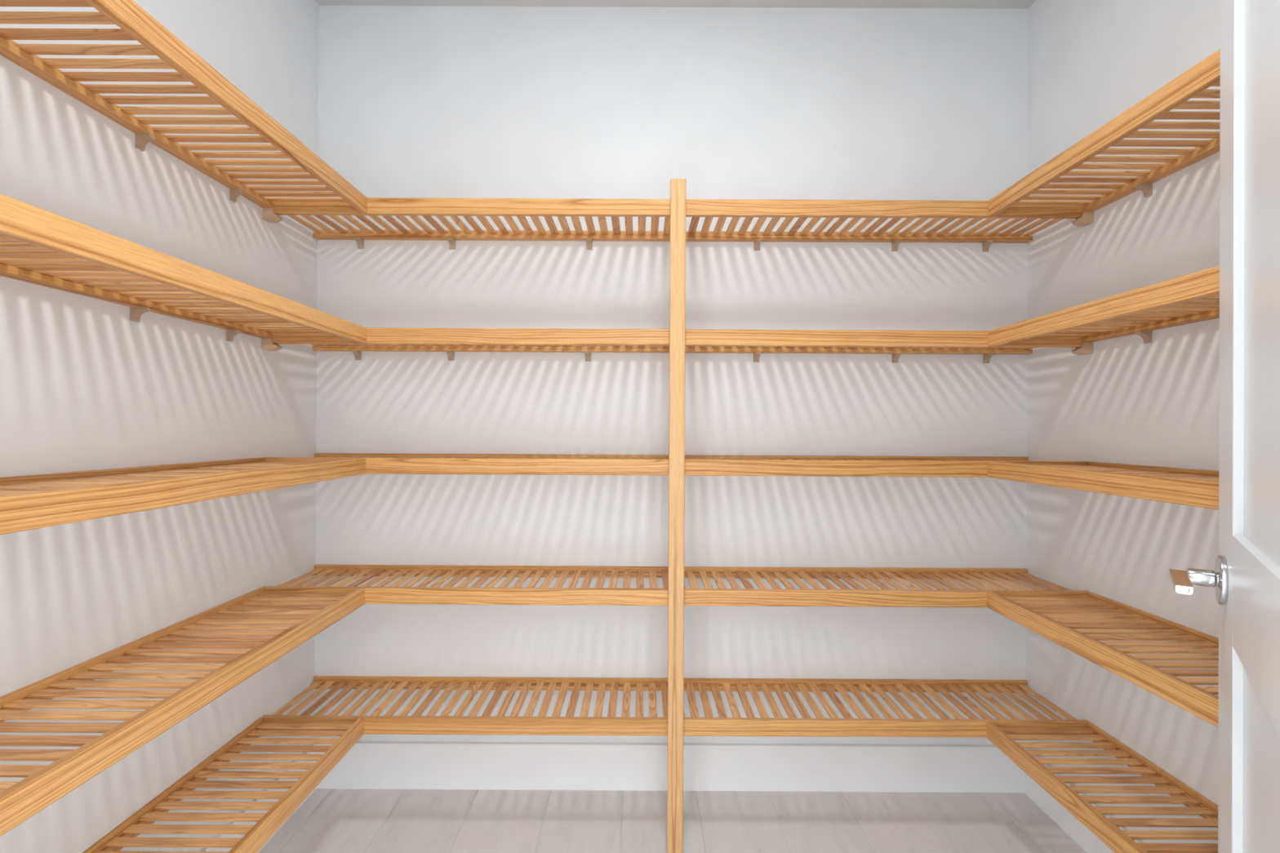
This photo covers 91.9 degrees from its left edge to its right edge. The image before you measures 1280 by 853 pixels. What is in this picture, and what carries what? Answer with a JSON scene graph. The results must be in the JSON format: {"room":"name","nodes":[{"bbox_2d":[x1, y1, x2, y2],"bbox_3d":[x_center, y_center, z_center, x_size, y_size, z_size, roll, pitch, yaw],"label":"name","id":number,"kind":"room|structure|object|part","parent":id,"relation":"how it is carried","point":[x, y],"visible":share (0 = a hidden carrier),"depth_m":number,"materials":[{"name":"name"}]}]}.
{"room":"food storage area","nodes":[
{"label":"food storage area","id":0,"kind":"room"},
{"bbox_2d":[0,0,319,852],"bbox_3d":[-1.154,-0.109,1.150,0.100,2.664,1.927,0,0,0],"label":"wall","id":1,"kind":"structure","parent":0,"point":[85,386],"depth_m":1.40,"materials":[{"name":"paint"}]},
{"bbox_2d":[129,306,150,322],"bbox_3d":[-1.089,-0.244,1.349,0.029,0.030,0.019,0,0,0],"label":"shelf bracket","id":2,"kind":"object","parent":1,"relation":"attached to","point":[135,313],"visible":1,"depth_m":1.34,"materials":[{"name":"beige wood"}]},
{"bbox_2d":[134,133,155,151],"bbox_3d":[-1.087,-0.624,1.361,0.029,0.030,0.019,0,0,0],"label":"shelf bracket","id":3,"kind":"object","parent":1,"relation":"attached to","point":[141,140],"visible":1,"depth_m":1.36,"materials":[{"name":"beige wood"}]},
{"bbox_2d":[0,587,364,836],"bbox_3d":[-0.955,0.492,1.066,0.305,0.047,1.482,0,0,0],"label":"slatted shelf","id":4,"kind":"object","parent":1,"relation":"attached to","point":[294,619],"visible":1,"depth_m":1.15,"materials":[{"name":"brown wood"}]},
{"bbox_3d":[-1.092,0.484,1.066,0.030,0.032,1.482,0,0,0],"label":"wall rail","id":5,"kind":"part","parent":4,"relation":"part of","materials":[{"name":"brown wood"}]},
{"bbox_2d":[0,457,365,534],"bbox_3d":[-0.953,0.112,1.067,0.305,0.047,1.482,0,0,0],"label":"slatted shelf","id":6,"kind":"object","parent":1,"relation":"attached to","point":[28,502],"visible":1,"depth_m":1.09,"materials":[{"name":"brown wood"}]},
{"bbox_3d":[-1.091,0.104,1.067,0.030,0.032,1.482,0,0,0],"label":"wall rail","id":7,"kind":"part","parent":6,"relation":"part of","materials":[{"name":"brown wood"}]},
{"bbox_2d":[0,193,366,343],"bbox_3d":[-0.951,-0.268,1.068,0.305,0.047,1.482,0,0,0],"label":"slatted shelf","id":8,"kind":"object","parent":1,"relation":"attached to","point":[38,246],"visible":1,"depth_m":1.12,"materials":[{"name":"brown wood"}]},
{"bbox_3d":[-1.089,-0.276,1.068,0.030,0.032,1.482,0,0,0],"label":"wall rail","id":9,"kind":"part","parent":8,"relation":"part of","materials":[{"name":"brown wood"}]},
{"bbox_2d":[0,0,367,213],"bbox_3d":[-0.949,-0.648,1.069,0.305,0.047,1.482,0,0,0],"label":"slatted shelf","id":10,"kind":"object","parent":1,"relation":"attached to","point":[135,22],"visible":1,"depth_m":1.22,"materials":[{"name":"brown wood"}]},
{"bbox_3d":[-1.087,-0.656,1.069,0.030,0.032,1.482,0,0,0],"label":"wall rail","id":11,"kind":"part","parent":10,"relation":"part of","materials":[{"name":"brown wood"}]},
{"bbox_2d":[82,718,364,852],"bbox_3d":[-0.957,0.872,1.065,0.305,0.047,1.482,0,0,0],"label":"slatted shelf","id":12,"kind":"object","parent":1,"relation":"attached to","point":[124,835],"visible":1,"depth_m":1.46,"materials":[{"name":"brown wood"}]},
{"bbox_3d":[-1.094,0.864,1.065,0.030,0.032,1.482,0,0,0],"label":"wall rail","id":13,"kind":"part","parent":12,"relation":"part of","materials":[{"name":"brown wood"}]},
{"bbox_3d":[-0.814,0.872,1.065,0.018,0.047,1.482,0,0,0],"label":"rail","id":14,"kind":"part","parent":12,"relation":"part of","materials":[{"name":"brown wood"}]},
{"bbox_2d":[226,329,241,342],"bbox_3d":[-1.089,-0.243,1.662,0.029,0.030,0.019,0,0,0],"label":"shelf bracket","id":15,"kind":"object","parent":1,"relation":"attached to","point":[230,334],"visible":1,"depth_m":1.65,"materials":[{"name":"beige wood"}]},
{"bbox_2d":[229,188,244,202],"bbox_3d":[-1.087,-0.624,1.672,0.029,0.030,0.019,0,0,0],"label":"shelf bracket","id":16,"kind":"object","parent":1,"relation":"attached to","point":[234,193],"visible":1,"depth_m":1.67,"materials":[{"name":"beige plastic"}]},
{"bbox_2d":[200,744,315,852],"bbox_3d":[-1.104,1.146,1.197,0.014,0.154,1.798,0,0,0],"label":"baseboard","id":17,"kind":"structure","parent":1,"relation":"attached to","point":[218,836],"depth_m":1.79,"materials":[{"name":"paint"}]},
{"bbox_2d":[261,337,282,351],"bbox_3d":[-1.080,-0.240,1.818,0.046,0.034,0.028,0,0,0],"label":"bracket","id":18,"kind":"object","parent":1,"relation":"attached to","point":[267,344],"visible":0.97,"depth_m":1.80,"materials":[{"name":"beige wood"}]},
{"bbox_2d":[262,207,283,222],"bbox_3d":[-1.078,-0.620,1.819,0.046,0.034,0.028,0,0,0],"label":"bracket","id":19,"kind":"object","parent":1,"relation":"attached to","point":[268,214],"visible":0.98,"depth_m":1.80,"materials":[{"name":"beige wood"}]},
{"bbox_2d":[314,5,1028,745],"bbox_3d":[0.107,-0.100,2.162,2.621,2.664,0.100,0,0,0],"label":"wall","id":20,"kind":"structure","parent":0,"point":[415,101],"depth_m":2.11,"materials":[{"name":"paint"}]},
{"bbox_2d":[351,350,361,359],"bbox_3d":[-0.960,-0.241,2.099,0.019,0.030,0.029,0,0,0],"label":"shelf bracket","id":21,"kind":"object","parent":20,"relation":"attached to","point":[357,354],"visible":1,"depth_m":2.10,"materials":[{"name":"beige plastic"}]},
{"bbox_2d":[354,237,364,248],"bbox_3d":[-0.951,-0.622,2.100,0.019,0.030,0.029,0,0,0],"label":"shelf bracket","id":22,"kind":"object","parent":20,"relation":"attached to","point":[360,242],"visible":1,"depth_m":2.10,"materials":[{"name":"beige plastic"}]},
{"bbox_2d":[445,351,454,360],"bbox_3d":[-0.643,-0.240,2.099,0.019,0.030,0.029,0,0,0],"label":"shelf bracket","id":23,"kind":"object","parent":20,"relation":"attached to","point":[451,354],"visible":1,"depth_m":2.10,"materials":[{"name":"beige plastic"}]},
{"bbox_2d":[447,237,455,248],"bbox_3d":[-0.638,-0.620,2.100,0.019,0.030,0.029,0,0,0],"label":"shelf bracket","id":24,"kind":"object","parent":20,"relation":"attached to","point":[451,241],"visible":1,"depth_m":2.10,"materials":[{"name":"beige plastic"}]},
{"bbox_2d":[260,675,667,736],"bbox_3d":[-0.503,0.876,1.958,1.211,0.047,0.305,0,0,0],"label":"slatted shelf","id":25,"kind":"object","parent":20,"relation":"attached to","point":[374,724],"visible":0.95,"depth_m":1.90,"materials":[{"name":"brown wood"}]},
{"bbox_3d":[-0.503,0.876,1.815,1.211,0.047,0.018,0,0,0],"label":"rail","id":26,"kind":"part","parent":25,"relation":"part of","materials":[{"name":"brown wood"}]},
{"bbox_3d":[-0.503,0.869,2.095,1.211,0.032,0.030,0,0,0],"label":"wall rail","id":27,"kind":"part","parent":25,"relation":"part of","materials":[{"name":"brown wood"}]},
{"bbox_2d":[262,564,668,605],"bbox_3d":[-0.501,0.497,1.959,1.211,0.047,0.305,0,0,0],"label":"slatted shelf","id":28,"kind":"object","parent":20,"relation":"attached to","point":[420,594],"visible":0.95,"depth_m":1.89,"materials":[{"name":"brown wood"}]},
{"bbox_3d":[-0.501,0.497,1.815,1.211,0.047,0.018,0,0,0],"label":"rail","id":29,"kind":"part","parent":28,"relation":"part of","materials":[{"name":"brown wood"}]},
{"bbox_3d":[-0.501,0.490,2.096,1.211,0.032,0.030,0,0,0],"label":"wall rail","id":30,"kind":"part","parent":28,"relation":"part of","materials":[{"name":"brown wood"}]},
{"bbox_2d":[264,453,668,475],"bbox_3d":[-0.499,0.117,1.960,1.211,0.047,0.305,0,0,0],"label":"slatted shelf","id":31,"kind":"object","parent":20,"relation":"attached to","point":[375,464],"visible":0.85,"depth_m":1.81,"materials":[{"name":"brown wood"}]},
{"bbox_3d":[-0.499,0.110,2.097,1.211,0.032,0.030,0,0,0],"label":"wall rail","id":32,"kind":"part","parent":31,"relation":"part of","materials":[{"name":"brown wood"}]},
{"bbox_2d":[270,327,669,352],"bbox_3d":[-0.497,-0.264,1.961,1.211,0.047,0.305,0,0,0],"label":"slatted shelf","id":33,"kind":"object","parent":20,"relation":"attached to","point":[378,339],"visible":0.91,"depth_m":1.81,"materials":[{"name":"brown wood"}]},
{"bbox_3d":[-0.497,-0.270,2.098,1.211,0.032,0.030,0,0,0],"label":"wall rail","id":34,"kind":"part","parent":33,"relation":"part of","materials":[{"name":"brown wood"}]},
{"bbox_2d":[271,197,670,241],"bbox_3d":[-0.495,-0.644,1.962,1.211,0.047,0.305,0,0,0],"label":"slatted shelf","id":35,"kind":"object","parent":20,"relation":"attached to","point":[386,207],"visible":0.95,"depth_m":1.93,"materials":[{"name":"brown wood"}]},
{"bbox_3d":[-0.495,-0.644,1.819,1.211,0.047,0.018,0,0,0],"label":"rail","id":36,"kind":"part","parent":35,"relation":"part of","materials":[{"name":"brown wood"}]},
{"bbox_3d":[-0.495,-0.651,2.099,1.211,0.032,0.030,0,0,0],"label":"wall rail","id":37,"kind":"part","parent":35,"relation":"part of","materials":[{"name":"brown wood"}]},
{"bbox_2d":[584,351,591,361],"bbox_3d":[-0.176,-0.237,2.098,0.019,0.030,0.029,0,0,0],"label":"shelf bracket","id":38,"kind":"object","parent":20,"relation":"attached to","point":[588,354],"visible":1,"depth_m":2.10,"materials":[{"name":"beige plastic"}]},
{"bbox_2d":[586,238,592,249],"bbox_3d":[-0.172,-0.618,2.099,0.019,0.030,0.029,0,0,0],"label":"shelf bracket","id":39,"kind":"object","parent":20,"relation":"attached to","point":[588,241],"visible":1,"depth_m":2.10,"materials":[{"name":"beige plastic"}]},
{"bbox_2d":[315,741,1023,792],"bbox_3d":[0.101,1.155,2.102,2.421,0.154,0.014,0,0,0],"label":"baseboard","id":40,"kind":"structure","parent":20,"relation":"attached to","point":[368,765],"depth_m":2.10,"materials":[{"name":"paint"}]},
{"bbox_2d":[753,352,760,362],"bbox_3d":[0.396,-0.235,2.098,0.019,0.030,0.029,0,0,0],"label":"shelf bracket","id":41,"kind":"object","parent":20,"relation":"attached to","point":[756,355],"visible":1,"depth_m":2.10,"materials":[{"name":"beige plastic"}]},
{"bbox_2d":[754,239,761,250],"bbox_3d":[0.398,-0.615,2.099,0.019,0.030,0.029,0,0,0],"label":"shelf bracket","id":42,"kind":"object","parent":20,"relation":"attached to","point":[757,242],"visible":1,"depth_m":2.10,"materials":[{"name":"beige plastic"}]},
{"bbox_2d":[685,199,1084,243],"bbox_3d":[0.716,-0.638,1.961,1.210,0.047,0.305,0,0,0],"label":"slatted shelf","id":43,"kind":"object","parent":20,"relation":"attached to","point":[789,209],"visible":0.94,"depth_m":1.93,"materials":[{"name":"brown wood"}]},
{"bbox_3d":[0.716,-0.645,2.098,1.210,0.032,0.030,0,0,0],"label":"wall rail","id":44,"kind":"part","parent":43,"relation":"part of","materials":[{"name":"brown wood"}]},
{"bbox_3d":[0.715,-0.638,1.817,1.210,0.047,0.018,0,0,0],"label":"rail","id":45,"kind":"part","parent":43,"relation":"part of","materials":[{"name":"brown wood"}]},
{"bbox_2d":[685,328,1084,354],"bbox_3d":[0.714,-0.257,1.960,1.210,0.047,0.305,0,0,0],"label":"slatted shelf","id":46,"kind":"object","parent":20,"relation":"attached to","point":[697,340],"visible":0.85,"depth_m":1.81,"materials":[{"name":"brown wood"}]},
{"bbox_3d":[0.714,-0.264,2.097,1.210,0.032,0.030,0,0,0],"label":"wall rail","id":47,"kind":"part","parent":46,"relation":"part of","materials":[{"name":"brown wood"}]},
{"bbox_2d":[683,678,1089,737],"bbox_3d":[0.708,0.882,1.957,1.210,0.047,0.305,0,0,0],"label":"slatted shelf","id":48,"kind":"object","parent":20,"relation":"attached to","point":[695,726],"visible":0.93,"depth_m":1.91,"materials":[{"name":"brown wood"}]},
{"bbox_3d":[0.708,0.875,2.094,1.210,0.032,0.030,0,0,0],"label":"wall rail","id":49,"kind":"part","parent":48,"relation":"part of","materials":[{"name":"brown wood"}]},
{"bbox_3d":[0.708,0.882,1.813,1.210,0.047,0.018,0,0,0],"label":"rail","id":50,"kind":"part","parent":48,"relation":"part of","materials":[{"name":"brown wood"}]},
{"bbox_2d":[684,566,1088,607],"bbox_3d":[0.710,0.503,1.958,1.210,0.047,0.305,0,0,0],"label":"slatted shelf","id":51,"kind":"object","parent":20,"relation":"attached to","point":[886,597],"visible":0.91,"depth_m":1.88,"materials":[{"name":"brown wood"}]},
{"bbox_3d":[0.710,0.496,2.095,1.210,0.032,0.030,0,0,0],"label":"wall rail","id":52,"kind":"part","parent":51,"relation":"part of","materials":[{"name":"brown wood"}]},
{"bbox_3d":[0.710,0.503,1.814,1.210,0.047,0.018,0,0,0],"label":"rail","id":53,"kind":"part","parent":51,"relation":"part of","materials":[{"name":"brown wood"}]},
{"bbox_2d":[684,454,1088,477],"bbox_3d":[0.712,0.123,1.959,1.210,0.047,0.305,0,0,0],"label":"slatted shelf","id":54,"kind":"object","parent":20,"relation":"attached to","point":[695,464],"visible":0.83,"depth_m":1.81,"materials":[{"name":"brown wood"}]},
{"bbox_3d":[0.712,0.116,2.096,1.210,0.032,0.030,0,0,0],"label":"wall rail","id":55,"kind":"part","parent":54,"relation":"part of","materials":[{"name":"brown wood"}]},
{"bbox_2d":[891,240,900,251],"bbox_3d":[0.866,-0.613,2.098,0.019,0.030,0.029,0,0,0],"label":"shelf bracket","id":56,"kind":"object","parent":20,"relation":"attached to","point":[895,243],"visible":1,"depth_m":2.10,"materials":[{"name":"beige wood"}]},
{"bbox_2d":[892,352,901,362],"bbox_3d":[0.868,-0.232,2.097,0.019,0.030,0.029,0,0,0],"label":"shelf bracket","id":57,"kind":"object","parent":20,"relation":"attached to","point":[895,356],"visible":1,"depth_m":2.10,"materials":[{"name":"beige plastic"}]},
{"bbox_2d":[982,240,992,251],"bbox_3d":[1.176,-0.611,2.098,0.019,0.030,0.029,0,0,0],"label":"shelf bracket","id":58,"kind":"object","parent":20,"relation":"attached to","point":[985,245],"visible":1,"depth_m":2.10,"materials":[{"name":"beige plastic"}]},
{"bbox_2d":[982,353,993,363],"bbox_3d":[1.178,-0.231,2.097,0.019,0.030,0.029,0,0,0],"label":"shelf bracket","id":59,"kind":"object","parent":20,"relation":"attached to","point":[986,357],"visible":1,"depth_m":2.10,"materials":[{"name":"beige wood"}]},
{"bbox_2d":[258,788,1086,852],"bbox_3d":[0.099,1.243,0.753,2.621,0.030,2.912,0,0,0],"label":"floor","id":60,"kind":"structure","parent":0,"point":[330,820],"depth_m":1.93,"materials":[{"name":"grey wood"}]},
{"bbox_2d":[666,178,686,852],"bbox_3d":[0.106,0.257,1.797,0.046,1.948,0.019,0,0,0],"label":"support post","id":61,"kind":"object","parent":60,"relation":"on","point":[677,186],"visible":1,"depth_m":1.79,"materials":[{"name":"brown wood"}]},
{"bbox_2d":[315,0,1035,8],"bbox_3d":[0.113,-1.485,1.202,2.621,0.100,2.027,0,0,0],"label":"ceiling","id":62,"kind":"structure","parent":0,"point":[665,3],"depth_m":2.10,"materials":[{"name":"paint"}]},
{"bbox_2d":[1026,0,1220,843],"bbox_3d":[1.367,-0.097,1.147,0.100,2.664,1.927,0,0,0],"label":"wall","id":63,"kind":"structure","parent":0,"point":[1128,401],"depth_m":1.69,"materials":[{"name":"paint"}]},
{"bbox_2d":[1071,211,1093,226],"bbox_3d":[1.297,-0.608,1.817,0.046,0.034,0.028,0,0,0],"label":"bracket","id":64,"kind":"object","parent":63,"relation":"attached to","point":[1087,217],"visible":0.97,"depth_m":1.80,"materials":[{"name":"beige wood"}]},
{"bbox_2d":[1071,342,1093,355],"bbox_3d":[1.295,-0.228,1.815,0.046,0.034,0.028,0,0,0],"label":"bracket","id":65,"kind":"object","parent":63,"relation":"attached to","point":[1087,348],"visible":0.97,"depth_m":1.80,"materials":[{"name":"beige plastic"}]},
{"bbox_2d":[1023,748,1144,852],"bbox_3d":[1.304,1.159,1.195,0.014,0.154,1.798,0,0,0],"label":"baseboard","id":66,"kind":"structure","parent":63,"relation":"attached to","point":[1071,825],"depth_m":1.89,"materials":[{"name":"paint"}]},
{"bbox_2d":[986,722,1217,852],"bbox_3d":[1.160,0.882,1.062,0.305,0.047,1.482,0,0,0],"label":"slatted shelf","id":67,"kind":"object","parent":63,"relation":"attached to","point":[1106,829],"visible":0.9,"depth_m":1.49,"materials":[{"name":"brown wood"}]},
{"bbox_3d":[1.016,0.881,1.062,0.018,0.047,1.482,0,0,0],"label":"rail","id":68,"kind":"part","parent":67,"relation":"part of","materials":[{"name":"brown wood"}]},
{"bbox_3d":[1.297,0.876,1.062,0.030,0.032,1.482,0,0,0],"label":"wall rail","id":69,"kind":"part","parent":67,"relation":"part of","materials":[{"name":"brown wood"}]},
{"bbox_2d":[986,591,1218,727],"bbox_3d":[1.161,0.503,1.063,0.305,0.047,1.482,0,0,0],"label":"slatted shelf","id":70,"kind":"object","parent":63,"relation":"attached to","point":[1054,619],"visible":0.86,"depth_m":1.42,"materials":[{"name":"brown wood"}]},
{"bbox_3d":[1.299,0.496,1.063,0.030,0.032,1.482,0,0,0],"label":"wall rail","id":71,"kind":"part","parent":70,"relation":"part of","materials":[{"name":"brown wood"}]},
{"bbox_2d":[987,461,1218,510],"bbox_3d":[1.163,0.123,1.064,0.305,0.047,1.482,0,0,0],"label":"slatted shelf","id":72,"kind":"object","parent":63,"relation":"attached to","point":[1185,486],"visible":0.8,"depth_m":1.39,"materials":[{"name":"brown wood"}]},
{"bbox_3d":[1.301,0.116,1.064,0.030,0.032,1.482,0,0,0],"label":"wall rail","id":73,"kind":"part","parent":72,"relation":"part of","materials":[{"name":"brown wood"}]},
{"bbox_2d":[987,266,1219,346],"bbox_3d":[1.165,-0.257,1.065,0.305,0.047,1.482,0,0,0],"label":"slatted shelf","id":74,"kind":"object","parent":63,"relation":"attached to","point":[1192,298],"visible":0.81,"depth_m":1.42,"materials":[{"name":"brown wood"}]},
{"bbox_3d":[1.303,-0.264,1.065,0.030,0.032,1.482,0,0,0],"label":"wall rail","id":75,"kind":"part","parent":74,"relation":"part of","materials":[{"name":"brown wood"}]},
{"bbox_2d":[988,48,1220,216],"bbox_3d":[1.167,-0.638,1.066,0.305,0.047,1.482,0,0,0],"label":"slatted shelf","id":76,"kind":"object","parent":63,"relation":"attached to","point":[1194,82],"visible":0.81,"depth_m":1.44,"materials":[{"name":"brown wood"}]},
{"bbox_3d":[1.305,-0.644,1.066,0.030,0.032,1.482,0,0,0],"label":"wall rail","id":77,"kind":"part","parent":76,"relation":"part of","materials":[{"name":"brown wood"}]},
{"bbox_2d":[1134,330,1151,343],"bbox_3d":[1.304,-0.231,1.604,0.029,0.030,0.019,0,0,0],"label":"shelf bracket","id":78,"kind":"object","parent":63,"relation":"attached to","point":[1146,335],"visible":1,"depth_m":1.60,"materials":[{"name":"beige wood"}]},
{"bbox_2d":[1135,182,1152,197],"bbox_3d":[1.306,-0.612,1.605,0.029,0.030,0.019,0,0,0],"label":"shelf bracket","id":79,"kind":"object","parent":63,"relation":"attached to","point":[1146,188],"visible":1,"depth_m":1.60,"materials":[{"name":"beige wood"}]},
{"bbox_3d":[0.105,-0.105,0.243,2.421,2.664,0.115,0,0,0],"label":"wall","id":80,"kind":"structure","parent":0,"visible":0},
{"bbox_2d":[1168,0,1279,852],"bbox_3d":[0.622,0.206,0.634,0.094,2.030,0.740,0,0,38],"label":"door","id":81,"kind":"structure","parent":80,"relation":"in","point":[1245,579],"depth_m":0.75,"materials":[{"name":"paint"}]},
{"bbox_3d":[0.747,0.214,0.856,0.019,0.011,0.118,0,0,38],"label":"lever","id":82,"kind":"part","parent":81,"relation":"part of","materials":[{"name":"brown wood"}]},
{"bbox_3d":[0.812,0.214,0.866,0.008,0.068,0.068,0,0,38],"label":"handle","id":83,"kind":"part","parent":81,"relation":"part of","materials":[{"name":"silver metal"}]},
{"bbox_3d":[0.645,0.212,0.616,0.035,0.143,0.452,0,0,38],"label":"cross rail","id":84,"kind":"part","parent":81,"relation":"part of","materials":[{"name":"white paint"}]},
{"bbox_3d":[0.643,0.657,0.614,0.015,0.747,0.452,0,0,38],"label":"recessed panel","id":85,"kind":"part","parent":81,"relation":"part of","materials":[{"name":"white paint"}]},
{"bbox_3d":[0.647,-0.263,0.617,0.015,0.806,0.452,0,0,38],"label":"recessed panel","id":86,"kind":"part","parent":81,"relation":"part of","materials":[{"name":"white paint"}]}
]}

